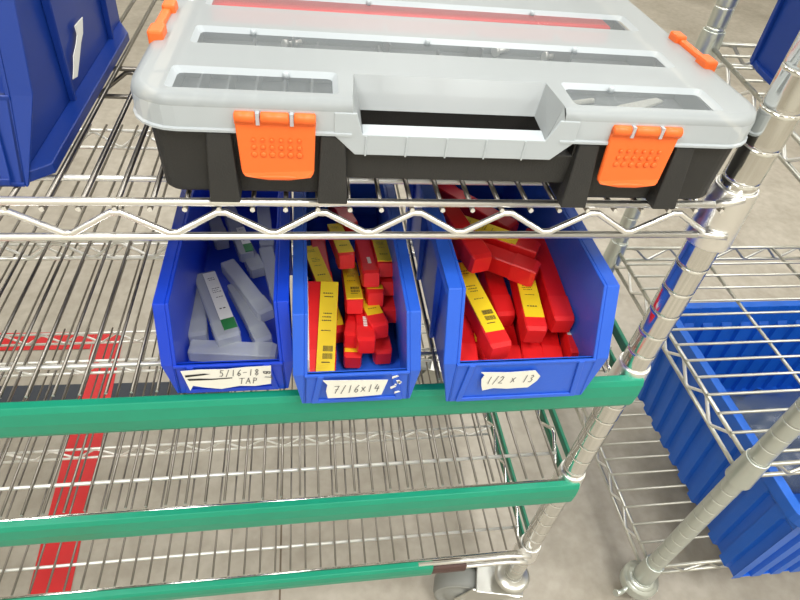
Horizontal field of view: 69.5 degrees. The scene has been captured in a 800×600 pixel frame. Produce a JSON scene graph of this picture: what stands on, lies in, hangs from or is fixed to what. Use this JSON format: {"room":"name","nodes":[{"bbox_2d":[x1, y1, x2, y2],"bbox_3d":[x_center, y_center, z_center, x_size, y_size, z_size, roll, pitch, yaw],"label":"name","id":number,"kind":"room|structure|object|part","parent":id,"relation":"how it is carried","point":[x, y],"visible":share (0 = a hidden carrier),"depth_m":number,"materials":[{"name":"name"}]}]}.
{"room":"workshop storage area","nodes":[
{"label":"workshop storage area","id":0,"kind":"room"},
{"bbox_2d":[0,0,799,599],"bbox_3d":[0.143,-0.093,1.641,6.600,0.060,6.600,-1,44,-9],"label":"floor","id":1,"kind":"structure","parent":0,"point":[583,555],"depth_m":1.15,"materials":[{"name":"concrete"}]},
{"bbox_2d":[0,332,94,350],"bbox_3d":[-1.096,0.093,1.236,0.821,0.001,0.054,-1,44,-8],"label":"tape","id":2,"kind":"object","parent":1,"relation":"on","point":[30,338],"visible":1,"depth_m":1.28,"materials":[{"name":"red plastic"}]},
{"bbox_2d":[28,334,121,594],"bbox_3d":[-0.562,0.455,0.929,0.064,0.001,1.110,-4,45,-11],"label":"tape","id":3,"kind":"object","parent":1,"relation":"on","point":[57,583],"visible":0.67,"depth_m":1.04,"materials":[{"name":"red plastic"}]},
{"bbox_2d":[0,382,228,402],"bbox_3d":[-0.750,0.199,1.173,0.782,0.001,0.064,0,44,-8],"label":"tape","id":4,"kind":"object","parent":1,"relation":"on","point":[73,390],"visible":0.33,"depth_m":1.19,"materials":[{"name":"plastic"}]},
{"bbox_2d":[279,452,283,599],"bbox_3d":[-0.304,-0.106,1.551,0.003,0.001,6.600,-1,44,-9],"label":"trim","id":5,"kind":"structure","parent":1,"relation":"on","point":[283,452],"depth_m":1.00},
{"bbox_2d":[0,0,799,599],"bbox_3d":[-0.433,-0.171,0.512,1.334,1.502,0.504,-1,44,-9],"label":"shelving cart","id":6,"kind":"object","parent":1,"relation":"on","point":[716,220],"visible":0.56,"depth_m":0.57,"materials":[{"name":"silver metal"}]},
{"bbox_2d":[0,0,129,186],"bbox_3d":[-0.322,-0.204,0.378,0.210,0.130,0.272,-1,44,-9],"label":"storage bin","id":7,"kind":"object","parent":6,"relation":"on","point":[57,57],"visible":1,"depth_m":0.37,"materials":[{"name":"plastic"}]},
{"bbox_2d":[152,190,292,392],"bbox_3d":[-0.147,-0.049,0.529,0.099,0.096,0.271,-1,44,-9],"label":"storage bin","id":8,"kind":"object","parent":6,"relation":"on","point":[196,353],"visible":0.72,"depth_m":0.50,"materials":[{"name":"plastic"}]},
{"bbox_2d":[203,271,236,330],"bbox_3d":[-0.162,0.007,0.508,0.021,0.014,0.088,-16,48,-22],"label":"tube","id":9,"kind":"object","parent":8,"relation":"in","point":[222,307],"visible":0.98,"depth_m":0.51,"materials":[{"name":"white plastic"}]},
{"bbox_3d":[-0.145,0.020,0.487,0.011,0.001,0.012,-16,48,-22],"label":"green panel","id":10,"kind":"part","parent":9,"relation":"part of","materials":[{"name":"green paper"}]},
{"bbox_2d":[236,227,253,251],"bbox_3d":[-0.164,-0.068,0.584,0.015,0.014,0.080,-14,47,-21],"label":"tube","id":11,"kind":"object","parent":8,"relation":"in","point":[247,245],"visible":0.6,"depth_m":0.56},
{"bbox_3d":[-0.147,-0.051,0.559,0.008,0.001,0.011,-14,47,-21],"label":"green panel","id":12,"kind":"part","parent":11,"relation":"part of","materials":[{"name":"green paper"}]},
{"bbox_3d":[-0.439,0.204,0.865,1.180,0.007,0.444,-1,44,-9],"label":"wire shelf","id":13,"kind":"part","parent":6,"relation":"part of","materials":[{"name":"silver metal"}]},
{"bbox_3d":[-0.421,0.062,0.729,1.180,0.007,0.444,-1,44,-9],"label":"wire shelf","id":14,"kind":"part","parent":6,"relation":"part of","materials":[{"name":"silver metal"}]},
{"bbox_3d":[-0.403,-0.075,0.598,1.180,0.007,0.444,-1,44,-9],"label":"wire shelf","id":15,"kind":"part","parent":6,"relation":"part of","materials":[{"name":"silver metal"}]},
{"bbox_2d":[292,184,420,403],"bbox_3d":[-0.049,-0.042,0.535,0.099,0.096,0.277,-1,44,-9],"label":"storage bin","id":16,"kind":"object","parent":6,"relation":"on","point":[394,380],"visible":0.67,"depth_m":0.46,"materials":[{"name":"plastic"}]},
{"bbox_2d":[307,276,309,371],"bbox_3d":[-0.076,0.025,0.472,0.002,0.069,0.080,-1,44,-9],"label":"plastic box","id":17,"kind":"object","parent":16,"relation":"in","point":[307,276],"visible":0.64,"depth_m":0.45,"materials":[{"name":"red plastic"}]},
{"bbox_2d":[308,281,320,371],"bbox_3d":[-0.073,0.025,0.487,0.016,0.044,0.082,1,44,-7],"label":"plastic box","id":18,"kind":"object","parent":16,"relation":"in","point":[314,287],"visible":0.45,"depth_m":0.48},
{"bbox_2d":[307,245,332,281],"bbox_3d":[-0.077,-0.027,0.538,0.016,0.030,0.079,-9,46,-16],"label":"plastic box","id":19,"kind":"object","parent":16,"relation":"in","point":[317,269],"visible":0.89,"depth_m":0.53,"materials":[{"name":"yellow"}]},
{"bbox_2d":[311,240,332,278],"bbox_3d":[-0.075,-0.032,0.549,0.016,0.022,0.079,-4,45,-11],"label":"plastic box","id":20,"kind":"object","parent":16,"relation":"in","point":[321,244],"visible":0.38,"depth_m":0.56,"materials":[{"name":"red plastic"}]},
{"bbox_2d":[315,281,338,371],"bbox_3d":[-0.061,0.025,0.487,0.016,0.046,0.082,2,44,-5],"label":"plastic box","id":21,"kind":"object","parent":16,"relation":"in","point":[325,360],"visible":0.93,"depth_m":0.48,"materials":[{"name":"yellow"}]},
{"bbox_2d":[321,292,332,362],"bbox_3d":[-0.060,0.022,0.479,0.010,0.001,0.062,2,66,-5],"label":"print","id":22,"kind":"object","parent":21,"relation":"on","point":[326,356],"depth_m":0.47},
{"bbox_2d":[336,308,344,342],"bbox_3d":[-0.066,0.007,0.530,0.016,0.016,0.078,-9,46,-16],"label":"plastic box","id":23,"kind":"object","parent":16,"relation":"in","point":[340,323],"visible":0.08,"depth_m":0.51,"materials":[{"name":"red"}]},
{"bbox_2d":[327,223,354,268],"bbox_3d":[-0.056,-0.051,0.544,0.016,0.035,0.079,-5,45,-13],"label":"plastic box","id":24,"kind":"object","parent":16,"relation":"in","point":[344,253],"visible":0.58,"depth_m":0.52,"materials":[{"name":"red"}]},
{"bbox_2d":[327,207,357,231],"bbox_3d":[-0.063,-0.094,0.594,0.016,0.016,0.078,-13,47,-20],"label":"plastic box","id":25,"kind":"object","parent":16,"relation":"in","point":[343,212],"visible":0.24,"depth_m":0.58,"materials":[{"name":"red plastic"}]},
{"bbox_2d":[343,314,355,348],"bbox_3d":[-0.039,0.013,0.514,0.016,0.026,0.079,5,44,-2],"label":"plastic box","id":26,"kind":"object","parent":16,"relation":"in","point":[350,325],"visible":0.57,"depth_m":0.48,"materials":[{"name":"red plastic"}]},
{"bbox_2d":[341,262,363,313],"bbox_3d":[-0.044,-0.012,0.524,0.016,0.036,0.078,-1,44,-9],"label":"plastic box","id":27,"kind":"object","parent":16,"relation":"in","point":[353,294],"visible":0.86,"depth_m":0.50,"materials":[{"name":"red"}]},
{"bbox_2d":[347,275,359,293],"bbox_3d":[-0.043,-0.019,0.520,0.010,0.001,0.058,-1,27,-9],"label":"print","id":28,"kind":"object","parent":27,"relation":"on","point":[347,275],"depth_m":0.50},
{"bbox_2d":[343,312,361,367],"bbox_3d":[-0.042,0.026,0.513,0.016,0.016,0.078,1,44,-6],"label":"plastic box","id":29,"kind":"object","parent":16,"relation":"in","point":[352,358],"visible":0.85,"depth_m":0.48,"materials":[{"name":"red"}]},
{"bbox_2d":[355,312,375,353],"bbox_3d":[-0.032,0.016,0.504,0.016,0.026,0.079,-1,44,-8],"label":"plastic box","id":30,"kind":"object","parent":16,"relation":"in","point":[365,335],"visible":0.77,"depth_m":0.47,"materials":[{"name":"plastic"}]},
{"bbox_2d":[355,240,379,286],"bbox_3d":[-0.031,-0.035,0.530,0.016,0.035,0.078,-2,44,-10],"label":"plastic box","id":31,"kind":"object","parent":16,"relation":"in","point":[369,271],"visible":0.96,"depth_m":0.51,"materials":[{"name":"plastic"}]},
{"bbox_2d":[359,276,387,338],"bbox_3d":[-0.029,0.005,0.513,0.016,0.026,0.079,-10,46,-17],"label":"plastic box","id":32,"kind":"object","parent":16,"relation":"in","point":[377,320],"visible":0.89,"depth_m":0.49,"materials":[{"name":"red"}]},
{"bbox_2d":[364,284,383,306],"bbox_3d":[-0.027,-0.018,0.533,0.016,0.035,0.078,-1,44,-9],"label":"plastic box","id":33,"kind":"object","parent":16,"relation":"in","point":[373,295],"visible":0.44,"depth_m":0.50,"materials":[{"name":"red"}]},
{"bbox_2d":[369,231,392,276],"bbox_3d":[-0.018,-0.044,0.538,0.016,0.036,0.078,-1,44,-8],"label":"plastic box","id":34,"kind":"object","parent":16,"relation":"in","point":[383,260],"visible":0.66,"depth_m":0.51,"materials":[{"name":"red"}]},
{"bbox_2d":[372,335,391,363],"bbox_3d":[-0.021,0.023,0.519,0.016,0.016,0.078,-3,44,-10],"label":"plastic box","id":35,"kind":"object","parent":16,"relation":"in","point":[382,354],"visible":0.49,"depth_m":0.49,"materials":[{"name":"red plastic"}]},
{"bbox_2d":[380,277,393,295],"bbox_3d":[-0.014,-0.028,0.545,0.016,0.035,0.078,1,44,-6],"label":"plastic box","id":36,"kind":"object","parent":16,"relation":"in","point":[387,282],"visible":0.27,"depth_m":0.51,"materials":[{"name":"red plastic"}]},
{"bbox_2d":[380,295,395,322],"bbox_3d":[-0.014,-0.008,0.539,0.016,0.026,0.079,0,44,-8],"label":"plastic box","id":37,"kind":"object","parent":16,"relation":"in","point":[388,308],"visible":0.38,"depth_m":0.51,"materials":[{"name":"red plastic"}]},
{"bbox_3d":[-0.386,-0.205,0.470,1.180,0.007,0.453,-1,44,-9],"label":"chrome wire shelf","id":38,"kind":"part","parent":6,"relation":"part of","materials":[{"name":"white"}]},
{"bbox_2d":[130,0,756,208],"bbox_3d":[0.023,-0.189,0.445,0.378,0.067,0.306,0,44,-8],"label":"organizer","id":39,"kind":"object","parent":6,"relation":"on","point":[230,110],"visible":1,"depth_m":0.35,"materials":[{"name":"black plastic"}]},
{"bbox_2d":[281,39,301,46],"bbox_3d":[-0.081,-0.193,0.432,0.015,0.008,0.007,-29,54,-32],"label":"screw","id":40,"kind":"object","parent":39,"relation":"in","point":[285,43],"visible":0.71,"depth_m":0.43,"materials":[{"name":"silver metal"}]},
{"bbox_2d":[212,0,609,28],"bbox_3d":[0.014,-0.221,0.464,0.318,0.022,0.026,-1,44,-9],"label":"packet","id":41,"kind":"object","parent":39,"relation":"in","point":[305,5],"visible":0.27,"depth_m":0.45,"materials":[{"name":"plastic"}]},
{"bbox_2d":[172,20,711,114],"bbox_3d":[0.021,-0.185,0.452,0.342,0.048,0.278,0,44,-8],"label":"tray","id":42,"kind":"object","parent":39,"relation":"on","point":[372,95],"depth_m":0.36,"materials":[{"name":"plastic"}]},
{"bbox_3d":[0.034,-0.095,0.368,0.141,0.040,0.044,0,44,-8],"label":"carry handle","id":43,"kind":"part","parent":39,"relation":"part of","materials":[{"name":"black plastic"}]},
{"bbox_2d":[491,48,508,56],"bbox_3d":[0.081,-0.200,0.461,0.015,0.008,0.007,-24,51,-28],"label":"screw","id":44,"kind":"object","parent":39,"relation":"in","point":[495,52],"visible":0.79,"depth_m":0.46,"materials":[{"name":"silver metal"}]},
{"bbox_2d":[541,52,553,60],"bbox_3d":[0.122,-0.195,0.462,0.015,0.008,0.007,-10,46,-17],"label":"screw","id":45,"kind":"object","parent":39,"relation":"in","point":[545,56],"visible":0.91,"depth_m":0.46,"materials":[{"name":"silver metal"}]},
{"bbox_2d":[573,98,594,104],"bbox_3d":[0.124,-0.135,0.393,0.019,0.004,0.003,-15,48,-22],"label":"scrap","id":46,"kind":"object","parent":39,"relation":"in","point":[588,100],"visible":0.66,"depth_m":0.39,"materials":[{"name":"paper"}]},
{"bbox_2d":[618,98,662,107],"bbox_3d":[0.163,-0.134,0.399,0.054,0.002,0.009,-18,49,-24],"label":"scrap","id":47,"kind":"object","parent":39,"relation":"in","point":[651,102],"visible":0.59,"depth_m":0.40,"materials":[{"name":"paper"}]},
{"bbox_3d":[0.101,0.360,0.786,0.157,0.029,0.010,-1,44,-9],"label":"bare rail","id":48,"kind":"part","parent":6,"relation":"part of","materials":[{"name":"silver metal"}]},
{"bbox_3d":[0.158,0.204,0.969,0.004,0.041,0.397,-1,44,-9],"label":"rail","id":49,"kind":"part","parent":6,"relation":"part of","materials":[{"name":"metal"}]},
{"bbox_2d":[405,184,619,401],"bbox_3d":[0.083,-0.052,0.550,0.138,0.114,0.286,-1,44,-9],"label":"storage bin","id":50,"kind":"object","parent":6,"relation":"on","point":[591,288],"visible":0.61,"depth_m":0.47,"materials":[{"name":"plastic"}]},
{"bbox_2d":[443,207,491,273],"bbox_3d":[0.054,-0.057,0.505,0.018,0.022,0.081,-11,47,-18],"label":"plastic box","id":51,"kind":"object","parent":50,"relation":"in","point":[474,254],"visible":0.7,"depth_m":0.48,"materials":[{"name":"red plastic"}]},
{"bbox_2d":[460,313,477,360],"bbox_3d":[0.053,0.024,0.494,0.018,0.018,0.098,4,45,-4],"label":"plastic box","id":52,"kind":"object","parent":50,"relation":"in","point":[468,347],"visible":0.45,"depth_m":0.47,"materials":[{"name":"red plastic"}]},
{"bbox_2d":[438,185,518,230],"bbox_3d":[0.075,-0.092,0.589,0.098,0.018,0.018,36,50,27],"label":"plastic box","id":53,"kind":"object","parent":50,"relation":"in","point":[509,223],"visible":0.33,"depth_m":0.58,"materials":[{"name":"red plastic"}]},
{"bbox_2d":[474,333,487,359],"bbox_3d":[0.067,0.025,0.518,0.018,0.019,0.098,0,44,-8],"label":"plastic box","id":54,"kind":"object","parent":50,"relation":"in","point":[481,356],"visible":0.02,"depth_m":0.49,"materials":[{"name":"red"}]},
{"bbox_2d":[458,262,511,359],"bbox_3d":[0.065,0.007,0.488,0.018,0.023,0.099,-8,46,-16],"label":"plastic box","id":55,"kind":"object","parent":50,"relation":"in","point":[493,339],"visible":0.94,"depth_m":0.47,"materials":[{"name":"red"}]},
{"bbox_2d":[461,270,495,323],"bbox_3d":[0.065,-0.004,0.485,0.011,0.001,0.062,-8,49,-16],"label":"print","id":56,"kind":"object","parent":55,"relation":"on","point":[466,270],"depth_m":0.47},
{"bbox_2d":[477,271,515,326],"bbox_3d":[0.087,-0.018,0.544,0.018,0.027,0.099,-2,44,-9],"label":"plastic box","id":57,"kind":"object","parent":50,"relation":"in","point":[493,285],"visible":0.48,"depth_m":0.52,"materials":[{"name":"red plastic"}]},
{"bbox_2d":[453,242,540,286],"bbox_3d":[0.079,-0.038,0.516,0.090,0.018,0.018,22,46,15],"label":"plastic box","id":58,"kind":"object","parent":50,"relation":"in","point":[521,269],"visible":0.62,"depth_m":0.50,"materials":[{"name":"red plastic"}]},
{"bbox_2d":[465,216,540,258],"bbox_3d":[0.079,-0.058,0.532,0.098,0.019,0.018,22,45,15],"label":"plastic box","id":59,"kind":"object","parent":50,"relation":"in","point":[526,247],"visible":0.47,"depth_m":0.52,"materials":[{"name":"red"}]},
{"bbox_2d":[504,323,521,358],"bbox_3d":[0.094,0.028,0.527,0.018,0.018,0.098,3,44,-5],"label":"plastic box","id":60,"kind":"object","parent":50,"relation":"in","point":[515,352],"visible":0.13,"depth_m":0.50,"materials":[{"name":"red plastic"}]},
{"bbox_2d":[511,294,542,358],"bbox_3d":[0.115,0.029,0.530,0.018,0.018,0.098,5,44,-2],"label":"plastic box","id":61,"kind":"object","parent":50,"relation":"in","point":[528,349],"visible":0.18,"depth_m":0.50,"materials":[{"name":"red plastic"}]},
{"bbox_2d":[509,280,546,342],"bbox_3d":[0.111,-0.006,0.514,0.018,0.027,0.099,2,44,-6],"label":"plastic box","id":62,"kind":"object","parent":50,"relation":"in","point":[532,325],"visible":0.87,"depth_m":0.49,"materials":[{"name":"red"}]},
{"bbox_2d":[526,228,574,331],"bbox_3d":[0.135,-0.021,0.529,0.018,0.029,0.116,0,44,-7],"label":"plastic box","id":63,"kind":"object","parent":50,"relation":"in","point":[558,313],"visible":0.74,"depth_m":0.51,"materials":[{"name":"red plastic"}]},
{"bbox_2d":[540,329,562,357],"bbox_3d":[0.133,0.029,0.532,0.018,0.018,0.098,6,44,-2],"label":"plastic box","id":64,"kind":"object","parent":50,"relation":"in","point":[550,345],"visible":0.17,"depth_m":0.51,"materials":[{"name":"red plastic"}]},
{"bbox_2d":[558,331,578,356],"bbox_3d":[0.150,0.017,0.530,0.010,0.019,0.098,5,44,-3],"label":"plastic box","id":65,"kind":"object","parent":50,"relation":"in","point":[569,348],"visible":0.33,"depth_m":0.50,"materials":[{"name":"plastic"}]},
{"bbox_3d":[0.176,0.062,0.834,0.004,0.041,0.397,-1,44,-9],"label":"rail","id":66,"kind":"part","parent":6,"relation":"part of","materials":[{"name":"silver metal"}]},
{"bbox_3d":[0.193,-0.075,0.703,0.004,0.041,0.397,-1,44,-9],"label":"rail","id":67,"kind":"part","parent":6,"relation":"part of","materials":[{"name":"metal"}]},
{"bbox_3d":[0.234,-0.076,0.404,0.025,1.366,0.025,-1,44,-9],"label":"post","id":68,"kind":"part","parent":6,"relation":"part of","materials":[{"name":"silver metal"}]},
{"bbox_3d":[0.224,-0.057,0.401,0.020,0.038,0.006,13,44,6],"label":"rail","id":69,"kind":"part","parent":6,"relation":"part of","materials":[{"name":"silver metal"}]},
{"bbox_2d":[575,0,799,599],"bbox_3d":[0.735,-0.189,0.686,0.703,1.501,0.488,-1,44,-9],"label":"wire shelving rack","id":70,"kind":"object","parent":1,"relation":"on","point":[638,578],"visible":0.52,"depth_m":0.86,"materials":[{"name":"metal"}]},
{"bbox_3d":[0.372,0.481,0.958,0.043,0.017,0.011,-15,48,-22],"label":"brake lever","id":71,"kind":"part","parent":70,"relation":"part of","materials":[{"name":"metal"}]},
{"bbox_3d":[0.686,0.280,1.137,0.623,0.009,0.429,-1,44,-9],"label":"wire shelf","id":72,"kind":"part","parent":70,"relation":"part of","materials":[{"name":"silver metal"}]},
{"bbox_3d":[0.418,-0.354,0.771,0.025,1.438,0.025,-1,44,-9],"label":"post","id":73,"kind":"part","parent":70,"relation":"part of","materials":[{"name":"metal"}]},
{"bbox_3d":[0.716,0.051,0.917,0.623,0.009,0.429,-1,44,-9],"label":"wire shelf","id":74,"kind":"part","parent":70,"relation":"part of","materials":[{"name":"silver metal"}]},
{"bbox_2d":[637,300,799,578],"bbox_3d":[0.736,0.231,1.015,0.498,0.236,0.419,-1,44,-9],"label":"crate","id":75,"kind":"object","parent":70,"relation":"on","point":[757,533],"visible":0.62,"depth_m":1.01,"materials":[{"name":"plastic"}]},
{"bbox_2d":[730,389,799,493],"bbox_3d":[0.726,0.249,1.079,0.374,0.110,0.226,-1,44,-9],"label":"plastic bag","id":76,"kind":"object","parent":75,"relation":"in","point":[763,420],"visible":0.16,"depth_m":1.06,"materials":[{"name":"clear plastic"}]},
{"bbox_3d":[0.471,-0.056,0.467,0.025,1.438,0.025,-1,44,-9],"label":"post","id":77,"kind":"part","parent":70,"relation":"part of","materials":[{"name":"metal"}]},
{"bbox_3d":[0.746,-0.186,0.690,0.623,0.050,0.430,-1,44,-9],"label":"wire shelf","id":78,"kind":"part","parent":70,"relation":"part of","materials":[{"name":"silver metal"}]},
{"bbox_2d":[750,0,799,84],"bbox_3d":[0.540,-0.334,0.672,0.194,0.167,0.099,-1,44,-9],"label":"storage bin","id":79,"kind":"object","parent":70,"relation":"on","point":[782,27],"visible":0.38,"depth_m":0.69,"materials":[{"name":"blue plastic"}]}
]}

